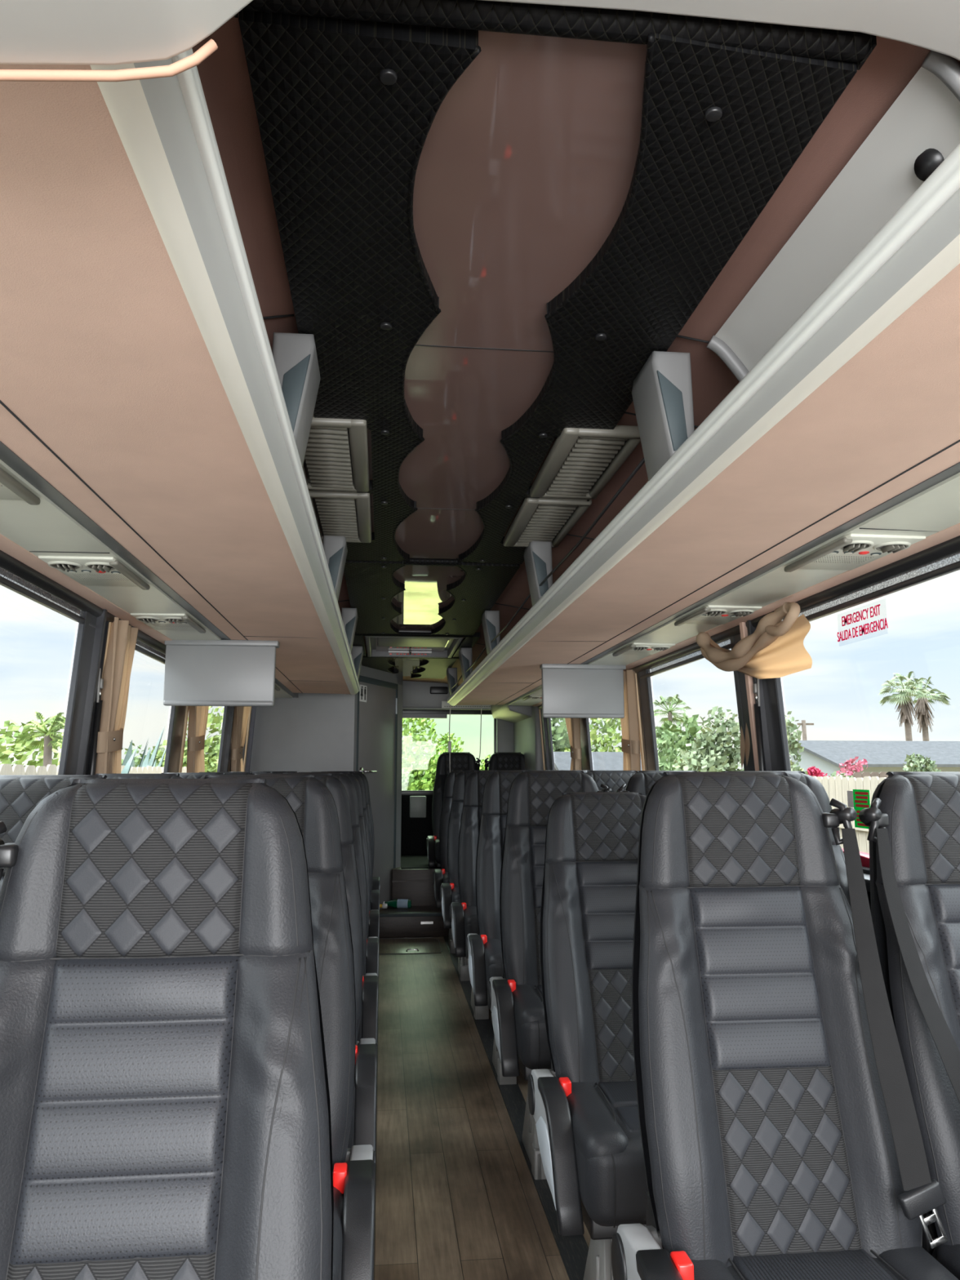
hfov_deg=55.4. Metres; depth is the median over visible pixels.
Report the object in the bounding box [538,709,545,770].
trim
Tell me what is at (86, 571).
panel
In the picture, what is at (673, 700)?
palm tree
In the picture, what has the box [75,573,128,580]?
speaker grille
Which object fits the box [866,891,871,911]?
wall
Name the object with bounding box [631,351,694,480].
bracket
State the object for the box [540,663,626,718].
screen
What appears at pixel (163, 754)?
agave
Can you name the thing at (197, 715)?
curtain
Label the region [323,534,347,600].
bracket
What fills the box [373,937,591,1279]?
floor
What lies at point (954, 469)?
trim
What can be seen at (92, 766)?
gas strut
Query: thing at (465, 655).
bracket
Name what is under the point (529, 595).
cord
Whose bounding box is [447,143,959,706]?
luggage rack
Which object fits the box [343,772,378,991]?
seat
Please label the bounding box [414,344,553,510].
trim
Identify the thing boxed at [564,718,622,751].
leafy tree
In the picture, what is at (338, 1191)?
seat cushion
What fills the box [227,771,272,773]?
seat
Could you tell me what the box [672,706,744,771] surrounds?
leafy tree
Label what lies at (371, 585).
ceiling panel
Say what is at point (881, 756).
house
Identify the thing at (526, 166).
ceiling panel
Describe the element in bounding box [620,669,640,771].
curtain
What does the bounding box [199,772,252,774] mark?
seat
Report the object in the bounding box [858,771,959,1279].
seat
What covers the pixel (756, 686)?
gas strut
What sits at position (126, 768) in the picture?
agave
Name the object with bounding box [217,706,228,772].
window
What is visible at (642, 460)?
cord
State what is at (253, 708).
trim
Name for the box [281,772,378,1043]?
seat
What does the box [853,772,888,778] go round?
fence
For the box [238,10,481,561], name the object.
ceiling panel
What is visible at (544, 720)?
trim
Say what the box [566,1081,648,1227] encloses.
seat cushion
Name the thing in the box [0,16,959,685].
ceiling
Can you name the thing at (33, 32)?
console
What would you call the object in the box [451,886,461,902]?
seat cushion
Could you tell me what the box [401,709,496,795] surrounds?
window
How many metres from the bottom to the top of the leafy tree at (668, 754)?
3.886 m
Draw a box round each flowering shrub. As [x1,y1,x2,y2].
[806,766,829,777]
[835,756,867,776]
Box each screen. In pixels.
[163,640,279,706]
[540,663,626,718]
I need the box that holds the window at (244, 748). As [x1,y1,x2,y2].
[242,716,248,763]
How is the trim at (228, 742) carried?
attached to the wall
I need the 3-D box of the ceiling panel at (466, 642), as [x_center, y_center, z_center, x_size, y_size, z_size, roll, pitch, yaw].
[-0.103,0.041,6.402,0.094,0.031,1.080,1,-8,-6]
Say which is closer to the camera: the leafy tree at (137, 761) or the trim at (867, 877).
the trim at (867, 877)
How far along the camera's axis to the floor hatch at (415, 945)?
7.01 m
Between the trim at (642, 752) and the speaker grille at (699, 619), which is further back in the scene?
the trim at (642, 752)
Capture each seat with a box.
[0,774,106,892]
[0,778,333,1279]
[95,773,182,778]
[161,772,225,778]
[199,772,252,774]
[204,774,375,1279]
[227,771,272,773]
[252,773,377,1151]
[271,771,287,773]
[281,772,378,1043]
[311,771,379,940]
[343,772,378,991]
[355,771,379,911]
[358,771,380,890]
[426,751,480,867]
[432,769,483,953]
[440,770,474,981]
[449,770,494,1019]
[465,770,521,1084]
[484,752,524,770]
[487,770,612,1179]
[511,769,541,770]
[527,791,648,1279]
[585,770,636,791]
[611,771,958,1279]
[616,770,696,795]
[784,770,850,906]
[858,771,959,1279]
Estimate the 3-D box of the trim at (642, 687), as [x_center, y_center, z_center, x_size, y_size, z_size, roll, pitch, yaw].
[0.907,0.555,4.879,0.082,0.890,0.130,1,-8,-6]
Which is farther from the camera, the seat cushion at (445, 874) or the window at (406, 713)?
the window at (406, 713)
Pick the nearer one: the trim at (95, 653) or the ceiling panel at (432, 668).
the trim at (95, 653)
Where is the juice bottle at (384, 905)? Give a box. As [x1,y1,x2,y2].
[379,902,387,908]
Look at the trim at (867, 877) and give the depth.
2.57 m
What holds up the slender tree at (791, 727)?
on the ground
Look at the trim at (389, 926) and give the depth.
7.38 m
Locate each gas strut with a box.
[88,667,103,774]
[752,678,765,771]
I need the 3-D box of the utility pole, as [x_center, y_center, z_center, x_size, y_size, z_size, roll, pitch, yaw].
[16.692,6.566,46.565,0.840,4.954,0.220,1,-8,-6]
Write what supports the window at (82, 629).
in the wall
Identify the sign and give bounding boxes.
[359,684,366,702]
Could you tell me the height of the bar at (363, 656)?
0.030 m
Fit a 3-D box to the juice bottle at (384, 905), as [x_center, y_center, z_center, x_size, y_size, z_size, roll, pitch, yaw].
[-0.861,2.224,7.647,0.173,0.052,0.052,-1,-8,6]
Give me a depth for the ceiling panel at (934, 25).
1.03 m
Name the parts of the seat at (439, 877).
armrest, backrest, quilted panel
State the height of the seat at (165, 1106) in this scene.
1.343 m
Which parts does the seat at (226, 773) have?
quilted panel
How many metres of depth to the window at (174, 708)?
4.45 m
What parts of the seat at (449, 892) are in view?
armrest, backrest, quilted panel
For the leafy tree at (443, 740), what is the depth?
37.68 m
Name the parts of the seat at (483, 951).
armrest, armrest, backrest, ribbed panel, quilted panel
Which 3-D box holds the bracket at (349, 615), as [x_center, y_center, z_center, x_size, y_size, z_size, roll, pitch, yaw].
[-0.696,-0.044,4.861,0.086,0.232,0.173,1,-8,-6]
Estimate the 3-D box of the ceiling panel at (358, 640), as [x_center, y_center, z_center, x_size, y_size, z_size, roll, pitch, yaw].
[-0.844,0.030,6.324,0.094,0.031,1.080,1,-8,-6]
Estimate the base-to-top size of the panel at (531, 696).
0.024 m
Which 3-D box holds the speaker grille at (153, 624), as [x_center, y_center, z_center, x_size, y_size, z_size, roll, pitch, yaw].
[-1.191,-0.057,3.538,0.142,0.001,0.075,1,-8,-6]
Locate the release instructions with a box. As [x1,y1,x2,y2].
[847,789,870,828]
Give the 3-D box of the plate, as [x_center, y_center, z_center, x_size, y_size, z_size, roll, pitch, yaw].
[-0.428,2.284,7.383,0.100,0.020,0.006,1,-8,-6]
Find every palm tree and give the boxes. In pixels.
[16,711,65,767]
[653,693,690,728]
[878,671,930,741]
[898,676,951,741]
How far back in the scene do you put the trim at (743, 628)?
3.43 m
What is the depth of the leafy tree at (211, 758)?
22.84 m
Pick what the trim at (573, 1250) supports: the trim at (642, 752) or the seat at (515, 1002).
the seat at (515, 1002)
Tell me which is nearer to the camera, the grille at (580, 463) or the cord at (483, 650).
the grille at (580, 463)
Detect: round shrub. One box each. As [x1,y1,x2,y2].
[401,768,413,790]
[480,754,490,770]
[830,770,853,777]
[902,752,941,771]
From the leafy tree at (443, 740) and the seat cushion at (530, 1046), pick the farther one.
the leafy tree at (443, 740)
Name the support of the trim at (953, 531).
attached to the wall at (868, 892)
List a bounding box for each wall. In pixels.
[249,693,355,772]
[353,664,403,909]
[400,795,433,853]
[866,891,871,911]
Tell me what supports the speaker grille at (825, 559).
attached to the panel at (851, 552)
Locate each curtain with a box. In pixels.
[95,617,138,773]
[186,706,208,773]
[230,706,250,771]
[564,718,582,770]
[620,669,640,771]
[696,601,812,679]
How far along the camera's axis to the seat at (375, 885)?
6.71 m
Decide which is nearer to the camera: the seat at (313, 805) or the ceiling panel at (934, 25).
the ceiling panel at (934, 25)
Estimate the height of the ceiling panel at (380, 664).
0.031 m
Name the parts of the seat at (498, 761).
quilted panel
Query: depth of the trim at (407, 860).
8.45 m
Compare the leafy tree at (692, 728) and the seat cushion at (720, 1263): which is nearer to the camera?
the seat cushion at (720, 1263)
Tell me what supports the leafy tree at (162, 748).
on the ground
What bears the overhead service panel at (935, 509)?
attached to the wall at (868, 892)
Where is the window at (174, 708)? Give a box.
[163,706,177,773]
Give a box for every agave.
[120,748,137,773]
[121,727,164,767]
[133,746,166,767]
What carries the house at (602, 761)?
on the ground
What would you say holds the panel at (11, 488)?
attached to the trim at (43, 527)
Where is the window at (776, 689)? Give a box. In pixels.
[770,677,870,874]
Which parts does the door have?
handle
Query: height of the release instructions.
0.115 m
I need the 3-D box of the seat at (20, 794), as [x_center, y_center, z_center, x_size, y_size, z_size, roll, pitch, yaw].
[-0.962,0.774,1.745,0.480,1.018,0.670,1,-8,-6]
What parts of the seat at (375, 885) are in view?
backrest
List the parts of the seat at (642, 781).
quilted panel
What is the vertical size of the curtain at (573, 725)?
0.885 m
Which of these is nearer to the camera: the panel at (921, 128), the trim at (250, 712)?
the panel at (921, 128)
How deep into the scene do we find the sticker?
2.70 m
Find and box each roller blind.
[0,567,96,627]
[134,639,165,664]
[640,639,737,679]
[781,551,959,622]
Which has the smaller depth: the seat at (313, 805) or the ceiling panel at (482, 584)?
the seat at (313, 805)
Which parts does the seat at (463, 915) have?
armrest, armrest, backrest, ribbed panel, quilted panel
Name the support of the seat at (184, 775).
attached to the seat at (368, 1026)
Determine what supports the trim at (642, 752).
attached to the wall at (868, 892)
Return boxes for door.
[358,681,397,904]
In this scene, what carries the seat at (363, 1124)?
on the trim
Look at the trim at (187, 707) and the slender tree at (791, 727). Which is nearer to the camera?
the trim at (187, 707)
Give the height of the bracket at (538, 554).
0.232 m
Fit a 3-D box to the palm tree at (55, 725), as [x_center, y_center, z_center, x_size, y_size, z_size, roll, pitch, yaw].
[-6.311,2.678,13.171,0.852,3.279,0.790,1,-8,-6]
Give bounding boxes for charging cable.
[448,704,451,772]
[478,705,481,759]
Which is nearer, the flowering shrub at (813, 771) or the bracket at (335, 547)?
the bracket at (335, 547)
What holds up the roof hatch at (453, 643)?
attached to the ceiling
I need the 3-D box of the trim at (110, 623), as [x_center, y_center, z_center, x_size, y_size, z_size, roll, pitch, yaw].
[-1.379,0.326,3.259,0.089,0.850,0.030,1,-8,-6]
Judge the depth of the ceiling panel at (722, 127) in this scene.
1.43 m
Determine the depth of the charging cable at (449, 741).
8.46 m
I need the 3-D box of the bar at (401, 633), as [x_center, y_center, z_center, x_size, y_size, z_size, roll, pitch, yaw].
[-0.414,-0.035,5.811,0.748,0.030,0.060,1,-8,-6]
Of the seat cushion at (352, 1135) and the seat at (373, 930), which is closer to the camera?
the seat cushion at (352, 1135)
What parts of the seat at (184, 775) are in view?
quilted panel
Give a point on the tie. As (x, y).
(746, 748)
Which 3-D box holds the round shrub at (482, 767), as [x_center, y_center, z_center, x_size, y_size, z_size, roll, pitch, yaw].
[0.245,7.884,49.872,1.910,3.274,1.426,1,-8,-6]
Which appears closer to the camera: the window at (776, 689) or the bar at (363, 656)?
the window at (776, 689)
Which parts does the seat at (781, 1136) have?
armrest, seat, quilted panel, ribbed panel, backrest, lumbar panel, cushion panel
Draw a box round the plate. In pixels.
[420,921,433,924]
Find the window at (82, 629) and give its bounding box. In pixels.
[57,609,90,774]
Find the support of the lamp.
attached to the wall at (415, 832)
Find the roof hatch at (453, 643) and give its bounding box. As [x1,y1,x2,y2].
[364,631,463,657]
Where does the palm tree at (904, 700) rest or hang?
on the ground
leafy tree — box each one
[0,719,62,767]
[121,742,163,767]
[149,706,223,772]
[156,743,164,764]
[401,718,453,790]
[435,732,463,755]
[551,717,602,751]
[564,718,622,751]
[655,721,691,770]
[657,711,738,770]
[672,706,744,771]
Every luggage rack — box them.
[0,48,359,694]
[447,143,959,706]
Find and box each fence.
[0,764,186,774]
[813,775,885,853]
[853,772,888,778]
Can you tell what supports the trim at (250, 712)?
attached to the wall
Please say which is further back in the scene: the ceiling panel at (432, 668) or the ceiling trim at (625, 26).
the ceiling panel at (432, 668)
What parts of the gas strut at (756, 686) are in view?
piston rod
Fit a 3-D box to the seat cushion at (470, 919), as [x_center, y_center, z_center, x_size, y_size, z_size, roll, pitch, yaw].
[0.133,1.617,5.149,0.456,0.197,0.457,1,-8,-6]
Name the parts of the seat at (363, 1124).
quilted panel, backrest, armrest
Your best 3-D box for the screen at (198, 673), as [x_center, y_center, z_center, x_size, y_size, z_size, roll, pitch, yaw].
[-1.135,0.146,4.017,0.486,0.290,0.070,1,-8,-6]
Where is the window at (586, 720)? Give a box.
[584,672,648,770]
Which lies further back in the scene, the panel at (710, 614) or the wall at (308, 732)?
the wall at (308, 732)
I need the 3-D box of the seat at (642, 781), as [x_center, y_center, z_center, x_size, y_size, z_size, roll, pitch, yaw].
[0.804,1.004,3.425,0.480,1.018,0.670,1,-8,-6]
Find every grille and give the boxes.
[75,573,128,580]
[151,623,191,626]
[302,413,369,492]
[308,489,371,542]
[502,497,591,547]
[529,425,640,498]
[693,617,733,621]
[813,555,873,563]
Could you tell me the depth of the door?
7.75 m
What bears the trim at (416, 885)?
attached to the wall at (397, 678)
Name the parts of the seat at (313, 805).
quilted panel, backrest, armrest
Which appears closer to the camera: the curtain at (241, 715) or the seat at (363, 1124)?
the seat at (363, 1124)
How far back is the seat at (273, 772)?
6.15 m
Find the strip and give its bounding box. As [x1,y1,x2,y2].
[441,701,492,708]
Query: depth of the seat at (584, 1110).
2.48 m
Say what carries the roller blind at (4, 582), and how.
attached to the wall
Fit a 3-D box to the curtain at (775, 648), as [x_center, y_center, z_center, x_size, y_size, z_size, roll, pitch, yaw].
[0.973,0.032,3.331,0.106,0.252,0.904,1,-8,-7]
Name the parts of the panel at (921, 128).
frame, frame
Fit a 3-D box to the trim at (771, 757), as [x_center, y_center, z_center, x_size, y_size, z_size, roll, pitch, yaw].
[1.050,0.351,3.435,0.106,0.890,0.320,1,-8,-6]
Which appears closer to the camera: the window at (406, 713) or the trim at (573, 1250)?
the trim at (573, 1250)
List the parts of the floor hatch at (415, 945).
pull handle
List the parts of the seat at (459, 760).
seat, backrest, quilted panel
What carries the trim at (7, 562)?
attached to the wall
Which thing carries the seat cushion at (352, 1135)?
on the seat at (363, 1124)
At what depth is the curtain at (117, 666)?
3.29 m
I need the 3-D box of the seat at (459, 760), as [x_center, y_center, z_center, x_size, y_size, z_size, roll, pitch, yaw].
[-0.214,1.686,8.268,0.522,1.343,0.670,1,-8,-6]
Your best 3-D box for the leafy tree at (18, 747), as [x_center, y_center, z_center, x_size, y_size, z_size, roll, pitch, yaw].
[-7.727,2.983,15.265,3.569,3.266,3.461,1,-8,-6]
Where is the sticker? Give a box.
[837,604,888,641]
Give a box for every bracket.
[271,332,320,467]
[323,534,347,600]
[341,607,357,652]
[351,645,363,678]
[446,667,457,695]
[458,647,472,681]
[481,610,500,655]
[523,541,552,606]
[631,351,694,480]
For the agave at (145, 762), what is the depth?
12.46 m
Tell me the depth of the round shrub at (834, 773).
19.31 m
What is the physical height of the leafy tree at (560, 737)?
4.529 m
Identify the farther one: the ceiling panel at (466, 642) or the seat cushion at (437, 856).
the seat cushion at (437, 856)
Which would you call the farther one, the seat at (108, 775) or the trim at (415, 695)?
the trim at (415, 695)
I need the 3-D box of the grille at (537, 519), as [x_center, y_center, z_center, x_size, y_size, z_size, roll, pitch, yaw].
[0.221,-0.405,3.169,0.210,0.032,0.580,1,-8,-6]
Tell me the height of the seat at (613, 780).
1.018 m
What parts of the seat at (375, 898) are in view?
backrest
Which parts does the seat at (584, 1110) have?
armrest, armrest, backrest, seat, quilted panel, ribbed panel, lumbar panel, cushion panel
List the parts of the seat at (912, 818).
backrest, seat, quilted panel, ribbed panel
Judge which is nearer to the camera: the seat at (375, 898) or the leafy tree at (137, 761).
the seat at (375, 898)
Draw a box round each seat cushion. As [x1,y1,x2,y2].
[332,1186,343,1279]
[347,1071,355,1148]
[434,838,439,863]
[442,871,449,883]
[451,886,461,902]
[463,906,479,939]
[484,938,504,987]
[511,984,551,1069]
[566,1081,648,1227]
[690,1246,958,1279]
[932,1244,959,1279]
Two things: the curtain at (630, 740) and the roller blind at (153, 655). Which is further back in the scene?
the curtain at (630, 740)
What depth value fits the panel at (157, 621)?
3.42 m
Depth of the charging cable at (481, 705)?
8.61 m
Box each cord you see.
[465,646,485,672]
[490,594,530,642]
[539,457,644,586]
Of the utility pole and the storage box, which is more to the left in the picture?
the storage box
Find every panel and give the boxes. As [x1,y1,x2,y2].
[0,467,39,505]
[38,555,150,590]
[130,613,205,633]
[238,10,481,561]
[343,560,405,634]
[352,635,365,656]
[361,657,399,673]
[410,658,457,679]
[431,558,519,635]
[453,631,479,657]
[457,32,857,564]
[484,0,959,60]
[522,694,542,700]
[612,642,675,656]
[674,604,761,626]
[706,49,959,382]
[784,533,925,572]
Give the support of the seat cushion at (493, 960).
on the seat at (483, 951)
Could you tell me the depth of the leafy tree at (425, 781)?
33.16 m
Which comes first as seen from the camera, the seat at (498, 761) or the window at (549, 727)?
the window at (549, 727)
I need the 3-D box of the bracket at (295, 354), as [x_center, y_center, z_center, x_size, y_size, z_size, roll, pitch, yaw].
[-0.371,-0.473,1.839,0.086,0.232,0.173,1,-8,-6]
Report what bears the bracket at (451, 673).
on the luggage rack at (855, 406)
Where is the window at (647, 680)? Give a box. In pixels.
[644,635,748,771]
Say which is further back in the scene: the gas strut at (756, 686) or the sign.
the sign
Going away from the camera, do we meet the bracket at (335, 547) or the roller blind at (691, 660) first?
the bracket at (335, 547)
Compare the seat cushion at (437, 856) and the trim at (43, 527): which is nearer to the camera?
the trim at (43, 527)
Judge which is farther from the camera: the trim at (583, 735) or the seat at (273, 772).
the trim at (583, 735)
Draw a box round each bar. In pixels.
[355,631,473,638]
[362,653,458,659]
[402,557,462,567]
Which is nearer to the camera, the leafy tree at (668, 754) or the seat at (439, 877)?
the seat at (439, 877)
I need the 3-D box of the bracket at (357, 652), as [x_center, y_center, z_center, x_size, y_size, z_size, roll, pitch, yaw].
[-0.855,0.167,6.348,0.086,0.232,0.173,1,-8,-6]
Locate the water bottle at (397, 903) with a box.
[383,898,411,908]
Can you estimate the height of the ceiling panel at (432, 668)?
0.031 m
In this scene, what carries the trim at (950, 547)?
attached to the wall at (868, 892)
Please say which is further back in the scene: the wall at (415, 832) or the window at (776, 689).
the wall at (415, 832)
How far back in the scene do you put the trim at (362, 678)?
7.97 m
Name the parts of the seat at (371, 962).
backrest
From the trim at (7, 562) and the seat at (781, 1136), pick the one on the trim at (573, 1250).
the seat at (781, 1136)
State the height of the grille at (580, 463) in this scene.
0.032 m
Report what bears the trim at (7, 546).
attached to the wall
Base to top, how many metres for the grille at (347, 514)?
0.032 m
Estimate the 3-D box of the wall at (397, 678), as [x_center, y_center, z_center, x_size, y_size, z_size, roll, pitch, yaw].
[-0.878,1.316,7.718,0.050,2.240,1.014,-3,-8,17]
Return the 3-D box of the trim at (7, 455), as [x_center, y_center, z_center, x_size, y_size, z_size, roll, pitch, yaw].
[-1.031,-0.129,3.234,0.043,0.037,8.150,1,-8,-6]
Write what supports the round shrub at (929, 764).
on the ground
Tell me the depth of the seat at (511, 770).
7.48 m
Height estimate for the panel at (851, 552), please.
0.024 m
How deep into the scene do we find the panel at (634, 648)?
4.18 m
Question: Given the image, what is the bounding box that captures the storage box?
[409,795,426,817]
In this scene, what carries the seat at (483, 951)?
on the trim at (573, 1250)
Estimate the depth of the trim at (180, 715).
4.59 m
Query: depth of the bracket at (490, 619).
4.87 m
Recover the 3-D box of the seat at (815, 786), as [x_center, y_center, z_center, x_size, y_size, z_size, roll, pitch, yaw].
[0.908,0.867,2.461,0.480,1.018,0.670,1,-8,-6]
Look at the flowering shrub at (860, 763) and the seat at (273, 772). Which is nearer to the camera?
the seat at (273, 772)
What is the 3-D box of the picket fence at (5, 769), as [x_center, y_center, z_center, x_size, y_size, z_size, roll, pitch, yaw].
[-3.456,2.229,7.184,0.060,2.483,12.501,1,-8,-7]
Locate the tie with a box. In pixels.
[740,723,750,768]
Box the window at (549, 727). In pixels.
[546,717,555,770]
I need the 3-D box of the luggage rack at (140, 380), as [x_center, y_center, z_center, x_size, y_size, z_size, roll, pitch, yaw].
[-0.810,-0.068,3.717,0.498,0.074,6.301,1,-8,-6]
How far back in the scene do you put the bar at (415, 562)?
3.76 m
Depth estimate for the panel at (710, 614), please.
3.26 m
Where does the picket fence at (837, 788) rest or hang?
on the ground
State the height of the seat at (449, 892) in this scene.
1.343 m
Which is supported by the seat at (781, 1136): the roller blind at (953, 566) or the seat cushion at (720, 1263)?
the seat cushion at (720, 1263)
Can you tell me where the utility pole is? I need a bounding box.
[796,720,813,740]
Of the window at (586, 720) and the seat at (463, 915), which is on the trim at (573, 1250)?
the seat at (463, 915)
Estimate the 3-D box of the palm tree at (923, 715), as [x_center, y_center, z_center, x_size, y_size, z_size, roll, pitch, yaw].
[21.664,5.239,44.224,2.315,6.927,2.447,1,-8,-6]
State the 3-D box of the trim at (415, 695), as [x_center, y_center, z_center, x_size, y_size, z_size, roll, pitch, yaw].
[-0.188,0.548,9.460,1.380,0.350,0.080,1,-8,-6]
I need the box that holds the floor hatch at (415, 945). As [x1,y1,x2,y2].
[378,937,442,955]
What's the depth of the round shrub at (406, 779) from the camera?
29.55 m
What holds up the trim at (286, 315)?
attached to the ceiling
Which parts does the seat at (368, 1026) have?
quilted panel, backrest, armrest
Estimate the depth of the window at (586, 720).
5.01 m
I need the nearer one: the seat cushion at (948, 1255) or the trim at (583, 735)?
the seat cushion at (948, 1255)
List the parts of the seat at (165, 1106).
lumbar panel, ribbed panel, quilted panel, backrest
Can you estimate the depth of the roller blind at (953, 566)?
2.53 m
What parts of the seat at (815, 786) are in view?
quilted panel, backrest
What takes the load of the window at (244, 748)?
in the wall
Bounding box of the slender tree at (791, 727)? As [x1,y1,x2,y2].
[784,711,806,773]
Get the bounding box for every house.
[553,751,642,770]
[788,740,959,776]
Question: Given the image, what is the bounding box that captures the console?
[0,0,253,81]
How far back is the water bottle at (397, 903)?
7.68 m
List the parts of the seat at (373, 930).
backrest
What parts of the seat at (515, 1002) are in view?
armrest, armrest, backrest, seat, ribbed panel, lumbar panel, cushion panel, quilted panel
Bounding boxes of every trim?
[0,440,298,697]
[0,459,293,697]
[0,533,171,645]
[0,550,165,654]
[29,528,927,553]
[68,608,109,774]
[102,622,112,678]
[169,706,186,773]
[178,706,189,773]
[221,706,235,772]
[234,0,876,70]
[243,706,251,771]
[244,706,256,771]
[262,314,709,644]
[355,675,398,868]
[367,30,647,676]
[379,905,448,937]
[379,912,442,916]
[391,866,440,906]
[400,853,440,869]
[402,680,491,710]
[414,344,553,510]
[444,936,588,1279]
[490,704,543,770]
[503,462,959,705]
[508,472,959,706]
[531,523,959,706]
[537,535,959,709]
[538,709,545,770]
[540,704,551,770]
[579,718,588,770]
[635,673,645,770]
[639,670,653,770]
[733,620,780,771]
[739,622,759,771]
[863,873,870,892]
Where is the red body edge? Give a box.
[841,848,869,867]
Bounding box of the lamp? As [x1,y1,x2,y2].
[430,686,448,693]
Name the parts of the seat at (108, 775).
quilted panel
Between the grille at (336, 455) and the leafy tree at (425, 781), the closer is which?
the grille at (336, 455)
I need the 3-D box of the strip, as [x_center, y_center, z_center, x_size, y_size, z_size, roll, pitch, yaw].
[-0.128,0.666,9.397,0.530,0.070,0.010,1,-8,-6]
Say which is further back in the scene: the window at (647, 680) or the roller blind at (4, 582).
the window at (647, 680)

